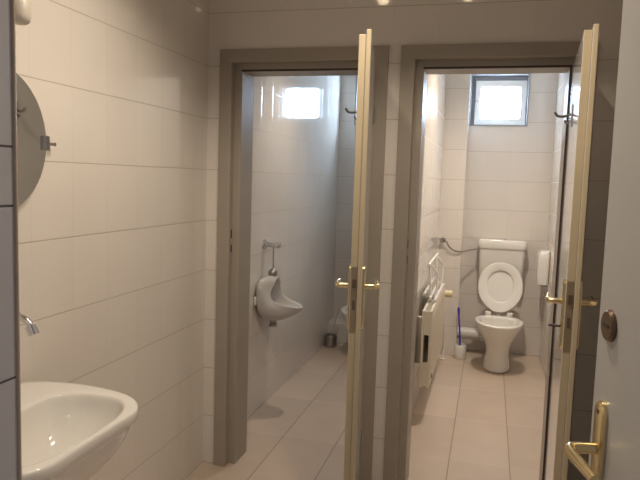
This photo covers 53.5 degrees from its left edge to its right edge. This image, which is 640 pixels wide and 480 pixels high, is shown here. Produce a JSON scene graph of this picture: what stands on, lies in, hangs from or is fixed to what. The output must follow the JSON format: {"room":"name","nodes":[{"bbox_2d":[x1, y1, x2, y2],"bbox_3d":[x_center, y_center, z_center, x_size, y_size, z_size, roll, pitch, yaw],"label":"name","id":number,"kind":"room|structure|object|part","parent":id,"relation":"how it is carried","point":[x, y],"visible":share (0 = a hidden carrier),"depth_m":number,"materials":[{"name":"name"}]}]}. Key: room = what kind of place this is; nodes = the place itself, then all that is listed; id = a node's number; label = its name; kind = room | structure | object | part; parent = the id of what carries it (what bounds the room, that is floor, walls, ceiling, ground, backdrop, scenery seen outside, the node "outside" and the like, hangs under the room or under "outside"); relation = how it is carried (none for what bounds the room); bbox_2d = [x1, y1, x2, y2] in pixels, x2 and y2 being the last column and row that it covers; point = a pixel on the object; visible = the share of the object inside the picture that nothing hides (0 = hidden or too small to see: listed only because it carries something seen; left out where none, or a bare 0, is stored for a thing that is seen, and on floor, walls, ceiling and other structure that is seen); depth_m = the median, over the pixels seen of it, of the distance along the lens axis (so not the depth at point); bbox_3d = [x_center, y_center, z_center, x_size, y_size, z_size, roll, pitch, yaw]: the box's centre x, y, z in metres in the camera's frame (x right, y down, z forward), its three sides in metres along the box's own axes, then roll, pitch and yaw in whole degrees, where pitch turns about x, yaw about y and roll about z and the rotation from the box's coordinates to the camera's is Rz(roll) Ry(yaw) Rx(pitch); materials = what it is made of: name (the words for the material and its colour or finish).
{"room":"public restroom","nodes":[
{"label":"public restroom","id":0,"kind":"room"},
{"bbox_2d":[0,0,16,479],"bbox_3d":[-0.835,-0.008,0.773,0.704,2.755,0.468,3,6,15],"label":"wall","id":1,"kind":"structure","parent":0,"point":[8,416],"depth_m":0.89,"materials":[{"name":"tile"}]},
{"bbox_2d":[10,0,21,479],"bbox_3d":[-0.436,-0.009,0.908,0.009,2.755,0.009,3,6,15],"label":"trim","id":2,"kind":"structure","parent":1,"relation":"attached to","point":[12,2],"depth_m":0.91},
{"bbox_2d":[15,0,341,479],"bbox_3d":[-0.574,-0.246,3.323,0.120,2.755,5.850,3,6,15],"label":"wall","id":3,"kind":"structure","parent":0,"point":[112,228],"depth_m":2.65,"materials":[{"name":"tile"}]},
{"bbox_2d":[15,0,30,24],"bbox_3d":[-0.850,-0.685,1.768,0.093,0.162,0.066,3,6,15],"label":"wall fitting","id":4,"kind":"object","parent":3,"relation":"attached to","point":[22,7],"visible":0.61,"depth_m":1.75,"materials":[{"name":"white plastic"}]},
{"bbox_2d":[20,313,39,336],"bbox_3d":[-0.849,0.189,1.694,0.227,0.124,0.060,3,6,15],"label":"tap","id":5,"kind":"object","parent":3,"relation":"attached to","point":[31,328],"visible":0.7,"depth_m":1.67,"materials":[{"name":"silver metal"}]},
{"bbox_3d":[-0.837,0.205,1.693,0.175,0.054,0.019,3,6,15],"label":"spout","id":6,"kind":"part","parent":5,"relation":"part of","materials":[{"name":"silver metal"}]},
{"bbox_2d":[16,73,56,206],"bbox_3d":[-0.908,-0.283,1.768,0.026,0.424,0.504,3,6,15],"label":"round mirror","id":7,"kind":"object","parent":3,"relation":"attached to","point":[33,142],"visible":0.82,"depth_m":1.90,"materials":[{"name":"clear glass"}]},
{"bbox_2d":[21,381,138,479],"bbox_3d":[-0.770,0.680,1.639,0.456,0.429,0.635,3,6,15],"label":"washbasin","id":8,"kind":"object","parent":3,"relation":"attached to","point":[70,431],"visible":0.92,"depth_m":1.76,"materials":[{"name":"white ceramic"}]},
{"bbox_2d":[254,239,302,326],"bbox_3d":[-0.232,0.277,3.979,0.264,0.550,0.336,3,6,15],"label":"urinal","id":9,"kind":"object","parent":3,"relation":"attached to","point":[272,305],"visible":1,"depth_m":3.91,"materials":[{"name":"ceramic"}]},
{"bbox_2d":[256,275,302,320],"bbox_3d":[-0.236,0.367,3.988,0.270,0.295,0.344,3,6,15],"label":"bowl","id":10,"kind":"object","parent":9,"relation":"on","point":[271,304],"depth_m":3.90,"materials":[{"name":"ceramic"}]},
{"bbox_2d":[184,343,545,479],"bbox_3d":[0.686,1.330,2.161,3.320,0.080,7.700,3,6,15],"label":"floor","id":11,"kind":"structure","parent":0,"point":[471,422],"depth_m":3.83,"materials":[{"name":"tile"}]},
{"bbox_2d":[324,333,336,347],"bbox_3d":[0.093,0.885,5.603,0.112,0.105,0.111,3,6,15],"label":"brush holder","id":12,"kind":"object","parent":11,"relation":"on","point":[330,341],"visible":1,"depth_m":5.56,"materials":[{"name":"metal"}]},
{"bbox_2d":[331,309,339,335],"bbox_3d":[0.113,0.764,5.587,0.107,0.321,0.073,3,6,15],"label":"toilet brush","id":13,"kind":"object","parent":12,"relation":"in","point":[338,309],"visible":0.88,"depth_m":5.58,"materials":[{"name":"silver metal"}]},
{"bbox_2d":[327,318,348,343],"bbox_3d":[0.259,0.837,5.803,0.340,0.175,0.210,3,6,15],"label":"ledge","id":14,"kind":"object","parent":11,"relation":"on","point":[340,328],"visible":0.36,"depth_m":5.72,"materials":[{"name":"tile"}]},
{"bbox_2d":[341,305,346,322],"bbox_3d":[0.403,0.457,5.423,0.394,1.013,0.796,3,6,15],"label":"toilet","id":15,"kind":"object","parent":11,"relation":"on","point":[343,309],"visible":0.03,"depth_m":5.18,"materials":[{"name":"white ceramic"}]},
{"bbox_2d":[454,343,465,358],"bbox_3d":[1.182,0.936,5.357,0.100,0.118,0.100,3,6,15],"label":"brush holder","id":16,"kind":"object","parent":11,"relation":"on","point":[459,351],"visible":1,"depth_m":5.32,"materials":[{"name":"white plastic"}]},
{"bbox_2d":[457,307,460,345],"bbox_3d":[1.183,0.774,5.343,0.074,0.415,0.065,3,6,15],"label":"toilet brush","id":17,"kind":"object","parent":16,"relation":"in","point":[458,308],"visible":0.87,"depth_m":5.34,"materials":[{"name":"blue plastic"}]},
{"bbox_2d":[475,238,526,372],"bbox_3d":[1.455,0.517,5.145,0.394,1.013,0.796,3,6,15],"label":"toilet","id":18,"kind":"object","parent":11,"relation":"on","point":[501,261],"visible":1,"depth_m":5.22,"materials":[{"name":"white ceramic"}]},
{"bbox_3d":[1.408,0.833,5.036,0.368,0.402,0.510,3,6,15],"label":"bowl","id":19,"kind":"part","parent":18,"relation":"part of","materials":[{"name":"white ceramic"}]},
{"bbox_3d":[1.483,0.391,5.224,0.356,0.399,0.103,3,6,15],"label":"seat","id":20,"kind":"part","parent":18,"relation":"part of","materials":[{"name":"white plastic"}]},
{"bbox_3d":[1.488,0.391,5.244,0.348,0.389,0.100,3,6,15],"label":"seat lid","id":21,"kind":"part","parent":18,"relation":"part of","materials":[{"name":"white plastic"}]},
{"bbox_3d":[1.551,0.033,5.402,0.394,0.076,0.169,3,6,15],"label":"cistern lid","id":22,"kind":"part","parent":18,"relation":"part of","materials":[{"name":"white ceramic"}]},
{"bbox_2d":[203,0,622,479],"bbox_3d":[0.402,-0.182,2.972,1.950,2.755,0.170,3,6,15],"label":"wall","id":23,"kind":"structure","parent":0,"point":[233,24],"depth_m":2.84,"materials":[{"name":"tile"}]},
{"bbox_2d":[214,46,388,479],"bbox_3d":[-0.093,0.131,3.133,0.815,2.070,0.206,3,6,15],"label":"door frame","id":24,"kind":"structure","parent":23,"relation":"attached to","point":[238,67],"depth_m":3.10,"materials":[{"name":"beige paint"}]},
{"bbox_3d":[-0.441,0.044,3.145,0.002,0.220,0.022,3,6,15],"label":"strike plate","id":25,"kind":"part","parent":24,"relation":"part of","materials":[{"name":"beige paint"}]},
{"bbox_2d":[334,29,379,479],"bbox_3d":[0.159,0.231,2.601,0.170,1.966,0.729,2,6,6],"label":"door","id":26,"kind":"structure","parent":23,"relation":"in","point":[357,285],"depth_m":2.26,"materials":[{"name":"white laminate"}]},
{"bbox_3d":[0.082,0.158,2.348,0.054,0.019,0.126,2,6,6],"label":"lever","id":27,"kind":"part","parent":26,"relation":"part of","materials":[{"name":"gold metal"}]},
{"bbox_3d":[0.105,0.206,2.297,0.009,0.235,0.038,2,6,6],"label":"handle","id":28,"kind":"part","parent":26,"relation":"part of","materials":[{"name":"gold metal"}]},
{"bbox_3d":[0.118,0.210,2.254,0.022,0.235,0.012,2,6,6],"label":"lock plate","id":29,"kind":"part","parent":26,"relation":"part of","materials":[{"name":"gold metal"}]},
{"bbox_3d":[0.156,0.208,2.292,0.009,0.235,0.038,2,6,6],"label":"handle","id":30,"kind":"part","parent":26,"relation":"part of","materials":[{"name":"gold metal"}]},
{"bbox_3d":[0.193,0.162,2.337,0.054,0.019,0.126,2,6,6],"label":"lever","id":31,"kind":"part","parent":26,"relation":"part of","materials":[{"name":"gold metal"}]},
{"bbox_2d":[383,41,598,479],"bbox_3d":[0.746,0.180,2.902,0.815,2.070,0.224,3,6,15],"label":"door frame","id":32,"kind":"structure","parent":23,"relation":"attached to","point":[417,61],"depth_m":2.87,"materials":[{"name":"beige paint"}]},
{"bbox_3d":[0.400,0.092,2.922,0.002,0.220,0.022,3,6,15],"label":"strike plate","id":33,"kind":"part","parent":32,"relation":"part of","materials":[{"name":"beige paint"}]},
{"bbox_2d":[544,24,598,479],"bbox_3d":[0.925,0.277,2.401,0.170,1.960,0.729,4,6,18],"label":"door","id":34,"kind":"structure","parent":23,"relation":"in","point":[569,301],"depth_m":2.08,"materials":[{"name":"white laminate"}]},
{"bbox_3d":[0.797,0.197,2.170,0.054,0.019,0.126,4,6,18],"label":"lever","id":35,"kind":"part","parent":34,"relation":"part of","materials":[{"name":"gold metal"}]},
{"bbox_3d":[0.807,0.245,2.115,0.009,0.235,0.038,4,6,18],"label":"handle","id":36,"kind":"part","parent":34,"relation":"part of","materials":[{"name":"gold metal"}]},
{"bbox_3d":[0.810,0.250,2.070,0.022,0.235,0.012,4,6,18],"label":"lock plate","id":37,"kind":"part","parent":34,"relation":"part of","materials":[{"name":"gold metal"}]},
{"bbox_3d":[0.855,0.249,2.099,0.009,0.235,0.038,4,6,18],"label":"handle","id":38,"kind":"part","parent":34,"relation":"part of","materials":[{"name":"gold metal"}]},
{"bbox_3d":[0.902,0.204,2.135,0.054,0.019,0.126,4,6,18],"label":"lever","id":39,"kind":"part","parent":34,"relation":"part of","materials":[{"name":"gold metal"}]},
{"bbox_2d":[412,74,446,411],"bbox_3d":[0.686,-0.304,4.335,0.110,2.755,2.620,3,6,15],"label":"wall","id":40,"kind":"structure","parent":0,"point":[436,84],"depth_m":4.40,"materials":[{"name":"tile"}]},
{"bbox_2d":[416,283,451,387],"bbox_3d":[0.826,0.712,4.599,0.154,0.689,1.469,4,6,17],"label":"radiator","id":41,"kind":"object","parent":40,"relation":"attached to","point":[430,328],"visible":0.89,"depth_m":4.06,"materials":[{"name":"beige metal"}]},
{"bbox_3d":[0.769,0.621,4.430,0.016,0.480,1.130,3,6,15],"label":"panel","id":42,"kind":"part","parent":41,"relation":"part of","materials":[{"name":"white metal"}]},
{"bbox_2d":[425,286,439,311],"bbox_3d":[0.798,0.393,4.400,0.030,0.006,1.086,3,6,15],"label":"grille","id":43,"kind":"object","parent":41,"relation":"attached to","point":[431,306],"depth_m":4.10,"materials":[{"name":"beige metal"}]},
{"bbox_2d":[423,253,443,301],"bbox_3d":[0.802,0.248,4.466,0.101,0.251,0.740,3,6,15],"label":"drying rack","id":44,"kind":"object","parent":41,"relation":"on","point":[436,294],"visible":1,"depth_m":4.29,"materials":[{"name":"white plastic"}]},
{"bbox_3d":[0.772,0.320,4.481,0.018,0.018,0.740,3,6,15],"label":"rail","id":45,"kind":"part","parent":44,"relation":"part of","materials":[{"name":"white plastic"}]},
{"bbox_3d":[0.749,0.271,4.225,0.050,0.249,0.176,7,8,44],"label":"frame","id":46,"kind":"part","parent":44,"relation":"part of","materials":[{"name":"white plastic"}]},
{"bbox_3d":[0.792,0.134,4.438,0.018,0.018,0.700,3,6,15],"label":"rail","id":47,"kind":"part","parent":44,"relation":"part of","materials":[{"name":"white plastic"}]},
{"bbox_3d":[0.807,0.347,4.474,0.018,0.018,0.740,3,6,15],"label":"rail","id":48,"kind":"part","parent":44,"relation":"part of","materials":[{"name":"white plastic"}]},
{"bbox_3d":[0.839,0.363,4.467,0.018,0.018,0.740,3,6,15],"label":"rail","id":49,"kind":"part","parent":44,"relation":"part of","materials":[{"name":"white plastic"}]},
{"bbox_3d":[0.879,0.229,4.706,0.050,0.249,0.176,7,8,44],"label":"frame","id":50,"kind":"part","parent":44,"relation":"part of","materials":[{"name":"white plastic"}]},
{"bbox_3d":[0.815,0.624,4.418,0.020,0.480,1.130,3,6,15],"label":"panel","id":51,"kind":"part","parent":41,"relation":"part of","materials":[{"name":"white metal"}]},
{"bbox_3d":[0.988,0.419,4.977,0.094,0.056,0.056,3,6,15],"label":"thermostat knob","id":52,"kind":"part","parent":41,"relation":"part of","materials":[{"name":"beige plastic"}]},
{"bbox_2d":[333,73,557,355],"bbox_3d":[1.202,-0.421,5.708,2.070,2.755,0.310,3,6,15],"label":"wall","id":53,"kind":"structure","parent":0,"point":[509,169],"depth_m":5.47,"materials":[{"name":"tile"}]},
{"bbox_2d":[354,75,357,124],"bbox_3d":[0.562,-1.253,5.725,0.465,0.443,0.168,3,6,15],"label":"window","id":54,"kind":"structure","parent":53,"relation":"in","point":[356,75],"depth_m":5.70,"materials":[{"name":"white plastic"}]},
{"bbox_2d":[469,73,530,125],"bbox_3d":[1.540,-1.197,5.466,0.488,0.443,0.168,3,6,15],"label":"window","id":55,"kind":"structure","parent":53,"relation":"in","point":[495,99],"depth_m":5.46,"materials":[{"name":"white glass"}]},
{"bbox_3d":[1.554,-1.178,5.474,0.334,0.275,0.006,3,6,15],"label":"pane","id":56,"kind":"part","parent":55,"relation":"part of","materials":[{"name":"white glass"}]},
{"bbox_2d":[437,74,470,354],"bbox_3d":[1.141,-0.397,5.441,0.192,2.755,0.240,3,6,15],"label":"column","id":57,"kind":"structure","parent":0,"point":[458,86],"depth_m":5.33,"materials":[{"name":"tile"}]},
{"bbox_2d":[439,237,476,252],"bbox_3d":[1.168,0.043,5.361,0.348,0.118,0.075,1,6,-5],"label":"hose","id":58,"kind":"object","parent":57,"relation":"attached to","point":[442,239],"visible":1,"depth_m":5.33,"materials":[{"name":"metal"}]},
{"bbox_2d":[457,327,483,340],"bbox_3d":[1.365,0.817,5.461,0.360,0.114,0.165,3,6,15],"label":"pipe","id":59,"kind":"object","parent":57,"relation":"attached to","point":[466,333],"visible":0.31,"depth_m":5.46,"materials":[{"name":"white plastic"}]},
{"bbox_2d":[539,73,565,377],"bbox_3d":[1.710,-0.246,4.064,0.230,2.755,2.620,3,6,15],"label":"wall","id":60,"kind":"structure","parent":0,"point":[561,82],"depth_m":5.01,"materials":[{"name":"tile"}]},
{"bbox_2d":[536,250,549,286],"bbox_3d":[1.805,0.225,5.150,0.086,0.279,0.196,3,6,15],"label":"dispenser","id":61,"kind":"object","parent":60,"relation":"attached to","point":[543,256],"visible":1,"depth_m":5.06,"materials":[{"name":"white plastic"}]},
{"bbox_3d":[-0.309,0.051,0.336,1.950,2.755,0.190,3,6,15],"label":"wall","id":62,"kind":"structure","parent":0,"visible":0},
{"bbox_2d":[563,0,639,479],"bbox_3d":[0.463,0.384,0.694,0.171,2.048,0.834,2,6,4],"label":"door","id":63,"kind":"structure","parent":62,"relation":"in","point":[613,448],"depth_m":1.00,"materials":[{"name":"grey paint"}]},
{"bbox_3d":[0.428,0.351,1.006,0.057,0.019,0.129,2,6,4],"label":"lever","id":64,"kind":"part","parent":63,"relation":"part of","materials":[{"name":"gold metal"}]},
{"bbox_3d":[0.462,0.389,1.061,0.009,0.247,0.038,2,6,4],"label":"handle","id":65,"kind":"part","parent":63,"relation":"part of","materials":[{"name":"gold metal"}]},
{"bbox_3d":[0.463,0.384,0.694,0.042,2.048,0.834,2,6,4],"label":"panel","id":66,"kind":"part","parent":63,"relation":"part of","materials":[{"name":"grey paint"}]}
]}

